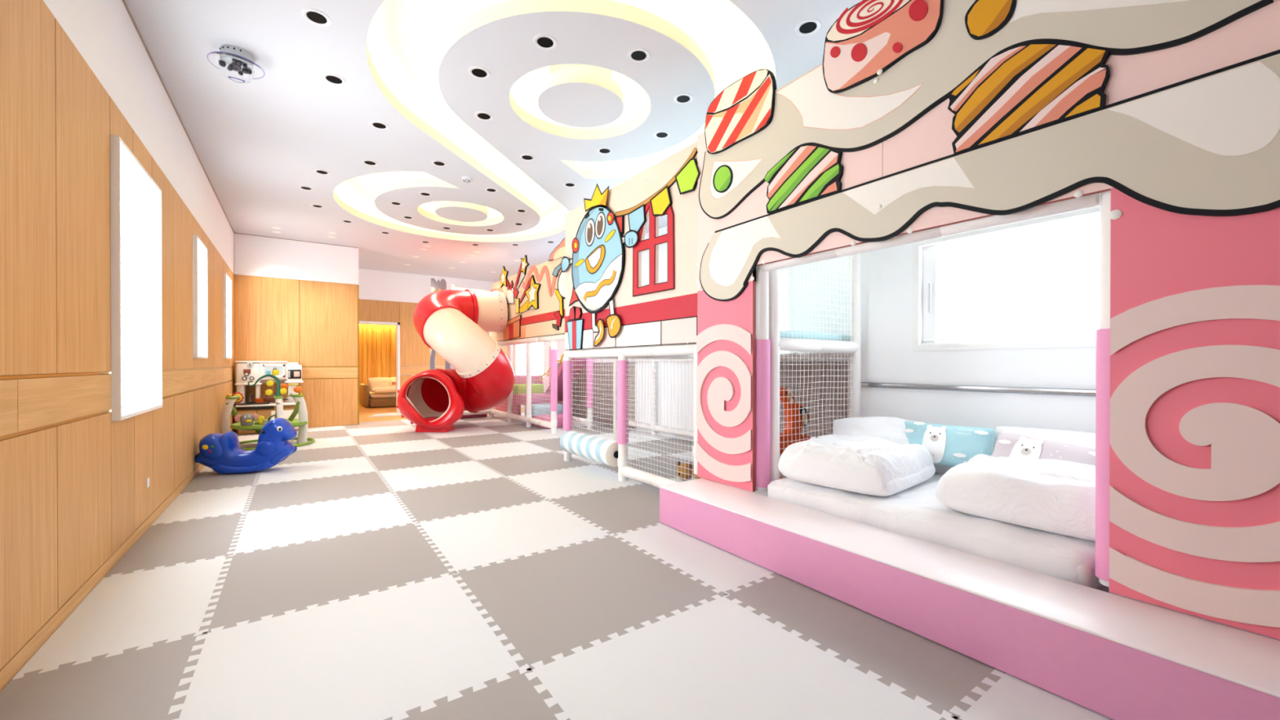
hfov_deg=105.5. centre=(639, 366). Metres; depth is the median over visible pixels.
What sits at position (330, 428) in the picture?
foam mat
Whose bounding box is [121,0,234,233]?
trim
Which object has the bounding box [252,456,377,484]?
foam mat
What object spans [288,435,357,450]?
foam mat
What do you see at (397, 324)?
door frame
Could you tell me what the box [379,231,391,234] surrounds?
recessed light
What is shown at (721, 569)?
foam mat
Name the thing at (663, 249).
wall
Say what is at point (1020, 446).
print
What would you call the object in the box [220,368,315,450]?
toy
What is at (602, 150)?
recessed light
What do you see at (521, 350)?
window
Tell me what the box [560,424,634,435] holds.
foam mat
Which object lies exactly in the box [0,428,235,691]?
baseboard
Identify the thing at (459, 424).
foam mat
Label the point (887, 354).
wall
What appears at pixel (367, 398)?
sofa
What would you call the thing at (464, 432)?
foam mat
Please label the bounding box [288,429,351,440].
foam mat
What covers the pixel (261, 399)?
pot
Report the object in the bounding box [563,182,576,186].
recessed light
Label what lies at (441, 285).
board
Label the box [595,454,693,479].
foam mat
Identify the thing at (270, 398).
pot
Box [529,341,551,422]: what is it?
safety net
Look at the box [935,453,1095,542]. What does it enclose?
duvet
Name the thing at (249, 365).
clock
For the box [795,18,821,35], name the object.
recessed light
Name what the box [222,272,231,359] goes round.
window
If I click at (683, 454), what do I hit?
foam mat
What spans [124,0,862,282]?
ceiling
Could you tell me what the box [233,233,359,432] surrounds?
wall
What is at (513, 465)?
foam mat
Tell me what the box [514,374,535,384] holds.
step
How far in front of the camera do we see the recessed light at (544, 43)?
3.23 m
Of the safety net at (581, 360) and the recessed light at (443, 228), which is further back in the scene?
the recessed light at (443, 228)
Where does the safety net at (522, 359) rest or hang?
attached to the frame at (553, 354)
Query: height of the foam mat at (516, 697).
0.020 m
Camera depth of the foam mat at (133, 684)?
1.66 m
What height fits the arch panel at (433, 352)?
1.660 m
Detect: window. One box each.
[110,134,162,421]
[192,235,208,358]
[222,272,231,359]
[515,336,545,379]
[779,266,791,352]
[912,204,1100,351]
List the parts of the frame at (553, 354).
post, post, post, post, post, post, post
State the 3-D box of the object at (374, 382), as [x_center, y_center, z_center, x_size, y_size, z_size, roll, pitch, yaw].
[-6.801,0.474,12.800,0.254,0.368,0.620,0,0,35]
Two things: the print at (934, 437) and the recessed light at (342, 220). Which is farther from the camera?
the recessed light at (342, 220)
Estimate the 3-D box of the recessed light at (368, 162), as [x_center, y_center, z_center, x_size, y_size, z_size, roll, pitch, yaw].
[-2.867,-2.159,5.167,0.158,0.005,0.158,0,0,-35]
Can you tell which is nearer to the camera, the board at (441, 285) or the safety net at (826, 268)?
the safety net at (826, 268)
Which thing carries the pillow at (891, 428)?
on the mattress
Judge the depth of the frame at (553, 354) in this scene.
8.50 m
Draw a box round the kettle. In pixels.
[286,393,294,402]
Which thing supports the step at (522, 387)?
on the step at (522, 397)
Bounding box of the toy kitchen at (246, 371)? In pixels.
[235,360,303,434]
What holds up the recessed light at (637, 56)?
in the ceiling
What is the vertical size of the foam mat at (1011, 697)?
0.020 m
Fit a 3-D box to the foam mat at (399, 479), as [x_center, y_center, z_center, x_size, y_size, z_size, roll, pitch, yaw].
[-2.023,1.100,4.920,1.032,0.020,1.032,0,0,-35]
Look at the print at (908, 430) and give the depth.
3.36 m
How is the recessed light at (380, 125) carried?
in the ceiling
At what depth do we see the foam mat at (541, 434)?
7.66 m
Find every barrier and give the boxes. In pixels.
[461,413,487,417]
[495,375,542,415]
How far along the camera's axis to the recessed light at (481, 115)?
4.19 m
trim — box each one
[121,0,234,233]
[234,232,358,248]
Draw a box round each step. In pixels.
[513,383,543,394]
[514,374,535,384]
[515,392,550,404]
[524,403,562,416]
[533,413,573,428]
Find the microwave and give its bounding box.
[288,369,301,378]
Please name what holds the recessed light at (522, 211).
in the ceiling
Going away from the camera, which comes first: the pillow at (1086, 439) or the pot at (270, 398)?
the pillow at (1086, 439)
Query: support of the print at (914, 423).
on the cushion at (953, 446)
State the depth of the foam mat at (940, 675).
1.93 m
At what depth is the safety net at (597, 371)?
8.49 m
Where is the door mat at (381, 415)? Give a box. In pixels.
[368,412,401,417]
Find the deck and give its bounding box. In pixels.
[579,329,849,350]
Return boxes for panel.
[430,349,449,369]
[779,386,810,479]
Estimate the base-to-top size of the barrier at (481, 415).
0.906 m
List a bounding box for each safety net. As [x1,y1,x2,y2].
[435,357,444,368]
[493,345,507,412]
[511,343,526,416]
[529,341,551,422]
[571,356,617,440]
[592,358,613,418]
[625,355,695,481]
[626,368,636,439]
[628,359,849,436]
[779,255,853,342]
[781,351,851,475]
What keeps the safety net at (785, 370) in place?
attached to the frame at (624, 472)
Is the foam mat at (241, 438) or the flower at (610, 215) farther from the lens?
the foam mat at (241, 438)
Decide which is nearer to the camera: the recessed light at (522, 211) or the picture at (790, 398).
the picture at (790, 398)
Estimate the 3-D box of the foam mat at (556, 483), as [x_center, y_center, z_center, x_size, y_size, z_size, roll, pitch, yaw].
[-0.630,1.101,4.679,1.032,0.020,1.032,0,0,-35]
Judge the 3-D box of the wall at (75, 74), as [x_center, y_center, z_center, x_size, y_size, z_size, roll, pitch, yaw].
[-3.019,-0.576,2.626,0.250,3.390,12.810,0,0,-35]
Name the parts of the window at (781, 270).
pane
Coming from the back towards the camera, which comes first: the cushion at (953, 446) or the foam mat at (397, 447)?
the foam mat at (397, 447)
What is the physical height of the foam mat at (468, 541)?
0.020 m
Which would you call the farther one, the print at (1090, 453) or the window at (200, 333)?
the window at (200, 333)
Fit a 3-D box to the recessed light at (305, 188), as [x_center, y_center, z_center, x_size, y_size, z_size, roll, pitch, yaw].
[-4.056,-2.162,5.909,0.158,0.005,0.158,0,0,-35]
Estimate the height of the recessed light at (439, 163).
0.005 m
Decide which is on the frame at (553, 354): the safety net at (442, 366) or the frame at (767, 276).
the safety net at (442, 366)
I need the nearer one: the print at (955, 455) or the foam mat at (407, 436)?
the print at (955, 455)
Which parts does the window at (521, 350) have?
pane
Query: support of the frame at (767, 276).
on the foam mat
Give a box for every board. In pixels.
[431,277,446,293]
[490,238,564,341]
[560,141,700,350]
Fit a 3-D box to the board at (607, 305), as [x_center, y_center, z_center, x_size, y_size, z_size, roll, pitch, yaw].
[-0.203,-0.997,4.580,0.066,1.652,2.306,0,0,-35]
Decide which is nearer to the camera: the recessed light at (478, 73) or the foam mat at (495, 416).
the recessed light at (478, 73)
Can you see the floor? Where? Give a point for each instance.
(364, 412)
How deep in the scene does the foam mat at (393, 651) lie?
1.82 m
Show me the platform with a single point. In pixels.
(1113, 656)
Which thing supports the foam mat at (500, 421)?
on the floor
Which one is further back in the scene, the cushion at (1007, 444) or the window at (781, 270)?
the window at (781, 270)
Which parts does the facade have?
pillar panel, pillar panel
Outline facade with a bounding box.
[696,0,1279,639]
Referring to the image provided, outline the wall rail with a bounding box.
[860,382,1095,396]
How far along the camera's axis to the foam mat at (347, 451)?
6.00 m
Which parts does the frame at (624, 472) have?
post, post, post, post, post, post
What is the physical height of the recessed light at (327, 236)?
0.005 m
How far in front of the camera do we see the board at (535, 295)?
8.28 m
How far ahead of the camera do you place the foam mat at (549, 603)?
2.35 m
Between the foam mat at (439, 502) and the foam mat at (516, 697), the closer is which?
the foam mat at (516, 697)
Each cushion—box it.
[389,380,395,386]
[904,421,995,466]
[991,431,1095,466]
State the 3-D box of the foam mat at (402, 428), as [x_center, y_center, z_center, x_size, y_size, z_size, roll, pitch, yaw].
[-4.329,1.086,8.188,1.032,0.020,1.032,0,0,-35]
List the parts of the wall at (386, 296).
panel, panel, panel, panel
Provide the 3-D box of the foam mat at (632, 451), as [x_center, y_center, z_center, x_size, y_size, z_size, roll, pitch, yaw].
[-0.389,1.095,6.072,1.032,0.020,1.032,0,0,-35]
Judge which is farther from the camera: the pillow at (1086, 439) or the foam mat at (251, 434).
the foam mat at (251, 434)
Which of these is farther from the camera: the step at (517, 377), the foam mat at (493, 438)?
the step at (517, 377)
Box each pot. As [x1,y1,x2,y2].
[254,397,266,402]
[263,391,275,402]
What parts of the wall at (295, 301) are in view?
wood panel, wood panel, wood panel, wood panel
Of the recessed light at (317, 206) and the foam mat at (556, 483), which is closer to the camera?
the foam mat at (556, 483)
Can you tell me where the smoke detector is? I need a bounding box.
[461,176,471,182]
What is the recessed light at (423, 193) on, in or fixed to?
in the ceiling
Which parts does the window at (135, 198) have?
pane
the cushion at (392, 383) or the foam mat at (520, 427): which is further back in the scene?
the cushion at (392, 383)
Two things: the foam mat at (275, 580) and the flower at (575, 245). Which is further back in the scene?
the flower at (575, 245)
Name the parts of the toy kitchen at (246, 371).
oven door, panel, panel, cornice, cupboard door, glass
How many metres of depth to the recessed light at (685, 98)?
3.91 m
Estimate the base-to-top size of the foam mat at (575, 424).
0.020 m
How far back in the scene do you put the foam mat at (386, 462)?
5.69 m
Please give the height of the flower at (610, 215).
0.135 m
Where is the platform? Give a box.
[658,478,1279,719]
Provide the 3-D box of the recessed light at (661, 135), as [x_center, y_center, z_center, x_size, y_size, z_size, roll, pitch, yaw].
[0.205,-2.156,4.536,0.158,0.005,0.158,0,0,-35]
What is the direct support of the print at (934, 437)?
attached to the cushion at (953, 446)
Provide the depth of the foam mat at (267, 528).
3.46 m
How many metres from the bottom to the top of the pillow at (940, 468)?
0.280 m
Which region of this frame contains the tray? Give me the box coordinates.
[230,418,309,430]
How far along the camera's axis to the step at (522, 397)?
9.17 m
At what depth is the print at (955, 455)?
3.07 m
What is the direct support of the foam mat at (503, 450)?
on the floor
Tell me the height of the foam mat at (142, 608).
0.020 m
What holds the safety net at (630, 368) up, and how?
attached to the frame at (624, 472)
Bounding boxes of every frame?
[359,320,399,412]
[430,284,617,441]
[563,344,849,488]
[755,190,1111,586]
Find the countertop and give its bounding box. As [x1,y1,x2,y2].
[235,401,295,407]
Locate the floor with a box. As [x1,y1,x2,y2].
[359,404,524,422]
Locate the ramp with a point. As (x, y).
(576, 363)
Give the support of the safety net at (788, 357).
attached to the frame at (767, 276)
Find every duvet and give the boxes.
[777,434,935,496]
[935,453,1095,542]
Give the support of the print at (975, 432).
on the cushion at (953, 446)
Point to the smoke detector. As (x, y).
(466, 179)
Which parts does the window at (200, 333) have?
pane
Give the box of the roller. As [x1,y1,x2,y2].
[560,430,617,466]
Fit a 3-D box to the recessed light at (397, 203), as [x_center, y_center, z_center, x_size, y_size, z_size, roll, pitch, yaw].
[-3.245,-2.164,6.472,0.158,0.005,0.158,0,0,-35]
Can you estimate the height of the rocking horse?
0.545 m
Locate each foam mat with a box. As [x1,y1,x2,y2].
[0,631,207,719]
[12,555,233,679]
[104,512,246,577]
[151,484,256,525]
[168,572,529,719]
[179,471,261,493]
[199,466,213,472]
[199,522,456,632]
[226,492,417,555]
[235,432,258,436]
[238,435,258,444]
[240,443,257,448]
[242,471,394,512]
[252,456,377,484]
[277,444,366,465]
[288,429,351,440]
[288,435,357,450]
[297,425,346,432]
[342,419,410,429]
[345,425,415,435]
[351,431,435,444]
[359,438,451,456]
[365,448,475,471]
[376,460,506,492]
[383,668,570,719]
[391,476,549,523]
[400,418,465,425]
[409,421,482,428]
[414,499,614,573]
[424,426,502,438]
[436,433,524,448]
[451,441,555,460]
[451,534,724,669]
[460,414,507,421]
[465,418,526,426]
[474,451,594,476]
[482,423,550,432]
[502,428,564,441]
[506,464,643,499]
[524,437,563,451]
[524,594,955,719]
[547,483,662,534]
[554,446,665,464]
[556,421,605,428]
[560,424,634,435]
[591,430,672,443]
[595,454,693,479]
[613,522,779,595]
[628,437,693,454]
[667,450,780,461]
[671,475,767,496]
[724,572,1005,719]
[939,715,962,719]
[949,668,1113,719]
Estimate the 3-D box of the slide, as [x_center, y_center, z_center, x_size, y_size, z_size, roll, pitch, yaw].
[-3.157,-0.201,8.548,2.014,2.548,2.075,0,0,-35]
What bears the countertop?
on the toy kitchen at (246, 371)
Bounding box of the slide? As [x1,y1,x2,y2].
[395,288,514,431]
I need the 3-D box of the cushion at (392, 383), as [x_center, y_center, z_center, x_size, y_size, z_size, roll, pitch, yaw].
[-6.418,0.521,12.918,0.420,0.301,0.188,0,0,-35]
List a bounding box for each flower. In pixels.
[571,237,578,253]
[606,211,614,225]
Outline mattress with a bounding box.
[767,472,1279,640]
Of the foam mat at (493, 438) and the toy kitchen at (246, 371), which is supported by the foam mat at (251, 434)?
the toy kitchen at (246, 371)
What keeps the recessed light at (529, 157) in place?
in the ceiling
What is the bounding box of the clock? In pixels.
[245,362,253,368]
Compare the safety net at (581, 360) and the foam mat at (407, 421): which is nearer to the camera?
the safety net at (581, 360)
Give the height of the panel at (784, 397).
0.889 m
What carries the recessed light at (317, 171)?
in the ceiling
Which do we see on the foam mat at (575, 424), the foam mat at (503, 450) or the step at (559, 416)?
the step at (559, 416)
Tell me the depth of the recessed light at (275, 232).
7.88 m
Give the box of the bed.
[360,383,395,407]
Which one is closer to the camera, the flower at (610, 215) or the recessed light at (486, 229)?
the flower at (610, 215)
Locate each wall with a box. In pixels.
[0,0,235,669]
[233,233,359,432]
[358,268,507,388]
[359,324,395,404]
[512,225,850,457]
[860,243,1096,432]
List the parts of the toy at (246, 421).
leg, seat, leg, leg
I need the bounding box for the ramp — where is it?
[536,350,586,400]
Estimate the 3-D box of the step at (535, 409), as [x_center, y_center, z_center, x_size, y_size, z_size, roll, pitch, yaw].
[-1.791,0.803,9.023,0.552,0.200,0.500,0,0,-35]
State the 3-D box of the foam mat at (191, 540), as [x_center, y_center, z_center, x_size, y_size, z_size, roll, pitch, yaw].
[-2.872,1.107,3.098,0.519,0.020,1.032,0,0,-35]
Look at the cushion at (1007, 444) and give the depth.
2.71 m
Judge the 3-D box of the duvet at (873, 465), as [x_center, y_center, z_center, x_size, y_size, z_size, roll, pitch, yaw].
[1.389,0.588,3.116,0.820,0.276,0.688,0,0,-41]
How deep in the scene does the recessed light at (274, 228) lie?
7.64 m
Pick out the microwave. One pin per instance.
(292, 374)
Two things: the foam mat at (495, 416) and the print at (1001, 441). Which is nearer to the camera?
the print at (1001, 441)
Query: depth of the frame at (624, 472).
4.65 m
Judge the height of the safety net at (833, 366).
1.120 m
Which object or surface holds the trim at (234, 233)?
attached to the wall at (295, 301)
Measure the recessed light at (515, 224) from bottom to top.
0.005 m
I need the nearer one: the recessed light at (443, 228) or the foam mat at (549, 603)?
the foam mat at (549, 603)
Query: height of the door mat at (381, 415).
0.016 m
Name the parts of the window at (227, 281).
pane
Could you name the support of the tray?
on the toy at (246, 421)
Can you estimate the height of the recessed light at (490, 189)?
0.005 m
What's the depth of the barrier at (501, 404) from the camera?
10.59 m
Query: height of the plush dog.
0.185 m
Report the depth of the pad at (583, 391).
9.14 m
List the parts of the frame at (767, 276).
post, post, post, post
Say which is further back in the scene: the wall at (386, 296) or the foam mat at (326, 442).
the wall at (386, 296)
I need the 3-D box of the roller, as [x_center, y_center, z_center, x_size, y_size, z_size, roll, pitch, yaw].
[-0.512,0.854,5.118,0.242,0.242,1.031,0,0,-35]
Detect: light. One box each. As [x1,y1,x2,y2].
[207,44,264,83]
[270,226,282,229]
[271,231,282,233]
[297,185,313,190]
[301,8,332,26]
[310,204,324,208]
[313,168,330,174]
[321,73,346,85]
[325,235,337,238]
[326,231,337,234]
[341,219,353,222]
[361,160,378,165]
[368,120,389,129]
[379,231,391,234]
[389,201,402,205]
[401,215,413,218]
[418,191,431,196]
[431,160,447,166]
[441,226,452,229]
[467,66,490,79]
[474,111,493,120]
[484,187,497,192]
[484,228,495,231]
[513,222,524,225]
[515,208,527,213]
[519,154,535,160]
[533,34,557,49]
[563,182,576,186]
[596,146,612,154]
[627,48,649,62]
[653,130,670,138]
[673,93,693,104]
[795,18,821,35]
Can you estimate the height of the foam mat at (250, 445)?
0.020 m
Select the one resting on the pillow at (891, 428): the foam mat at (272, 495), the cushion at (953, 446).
the cushion at (953, 446)
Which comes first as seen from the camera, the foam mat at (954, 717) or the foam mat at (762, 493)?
the foam mat at (954, 717)
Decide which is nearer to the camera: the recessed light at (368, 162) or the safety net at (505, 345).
the recessed light at (368, 162)
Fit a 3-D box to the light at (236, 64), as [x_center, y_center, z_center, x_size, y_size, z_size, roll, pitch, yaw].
[-2.770,-2.057,3.341,0.306,0.194,0.306,0,0,-35]
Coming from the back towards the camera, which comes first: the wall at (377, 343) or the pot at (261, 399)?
the wall at (377, 343)
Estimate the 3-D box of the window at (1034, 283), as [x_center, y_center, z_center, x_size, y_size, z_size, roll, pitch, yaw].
[2.607,-0.522,2.978,0.162,0.820,1.740,0,0,-35]
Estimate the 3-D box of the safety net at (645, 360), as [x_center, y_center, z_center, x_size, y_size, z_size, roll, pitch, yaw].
[0.151,0.427,4.212,0.015,1.053,1.002,0,0,-36]
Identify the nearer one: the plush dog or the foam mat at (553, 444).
the plush dog
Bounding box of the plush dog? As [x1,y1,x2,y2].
[676,461,716,482]
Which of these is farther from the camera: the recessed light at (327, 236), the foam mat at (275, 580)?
the recessed light at (327, 236)
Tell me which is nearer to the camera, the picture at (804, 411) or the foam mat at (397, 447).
the picture at (804, 411)
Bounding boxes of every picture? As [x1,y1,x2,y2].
[788,388,793,404]
[802,409,806,424]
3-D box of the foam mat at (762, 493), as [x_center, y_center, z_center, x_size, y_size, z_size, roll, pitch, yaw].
[0.764,1.102,4.438,1.032,0.020,1.032,0,0,-35]
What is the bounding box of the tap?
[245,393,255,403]
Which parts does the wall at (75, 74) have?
wood panel, wood panel, wood panel, wood panel, wood panel, wood panel, wood panel, wood panel, wood panel, wood panel, wood panel, wood panel, wood panel, wood panel, wood panel, wood panel, wood panel, wood panel, wood panel, wood panel, wood panel, wood panel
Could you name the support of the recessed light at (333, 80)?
in the ceiling
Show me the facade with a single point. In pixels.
(915, 115)
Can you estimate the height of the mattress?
0.373 m
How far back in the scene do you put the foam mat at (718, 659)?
1.72 m
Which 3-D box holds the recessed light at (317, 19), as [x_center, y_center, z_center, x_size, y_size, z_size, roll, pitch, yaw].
[-1.994,-2.150,3.002,0.158,0.005,0.158,0,0,-35]
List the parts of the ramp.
rope guard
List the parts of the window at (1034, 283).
handle, sill, blind rail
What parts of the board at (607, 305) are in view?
leg, crown, leg, arm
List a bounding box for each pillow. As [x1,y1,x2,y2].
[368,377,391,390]
[832,416,917,444]
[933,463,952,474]
[992,426,1095,450]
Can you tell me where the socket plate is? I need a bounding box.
[146,477,149,487]
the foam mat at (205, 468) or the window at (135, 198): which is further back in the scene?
the foam mat at (205, 468)
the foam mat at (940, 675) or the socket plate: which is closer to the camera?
the foam mat at (940, 675)
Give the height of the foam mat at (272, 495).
0.020 m
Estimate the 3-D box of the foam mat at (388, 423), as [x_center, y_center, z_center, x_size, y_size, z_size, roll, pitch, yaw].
[-4.905,1.083,9.005,1.032,0.020,1.032,0,0,-35]
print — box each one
[904,428,913,432]
[913,422,924,425]
[921,424,946,462]
[953,453,966,457]
[973,430,988,435]
[998,439,1010,444]
[1009,436,1043,458]
[1088,451,1095,456]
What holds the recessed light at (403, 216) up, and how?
in the ceiling
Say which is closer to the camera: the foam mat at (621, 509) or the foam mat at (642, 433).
the foam mat at (621, 509)
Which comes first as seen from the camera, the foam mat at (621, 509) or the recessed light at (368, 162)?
the foam mat at (621, 509)
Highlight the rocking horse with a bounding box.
[194,417,297,474]
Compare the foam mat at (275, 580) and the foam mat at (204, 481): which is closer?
the foam mat at (275, 580)
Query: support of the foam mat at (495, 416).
on the floor
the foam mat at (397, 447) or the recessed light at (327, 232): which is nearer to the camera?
the foam mat at (397, 447)
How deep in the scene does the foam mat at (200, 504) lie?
3.84 m

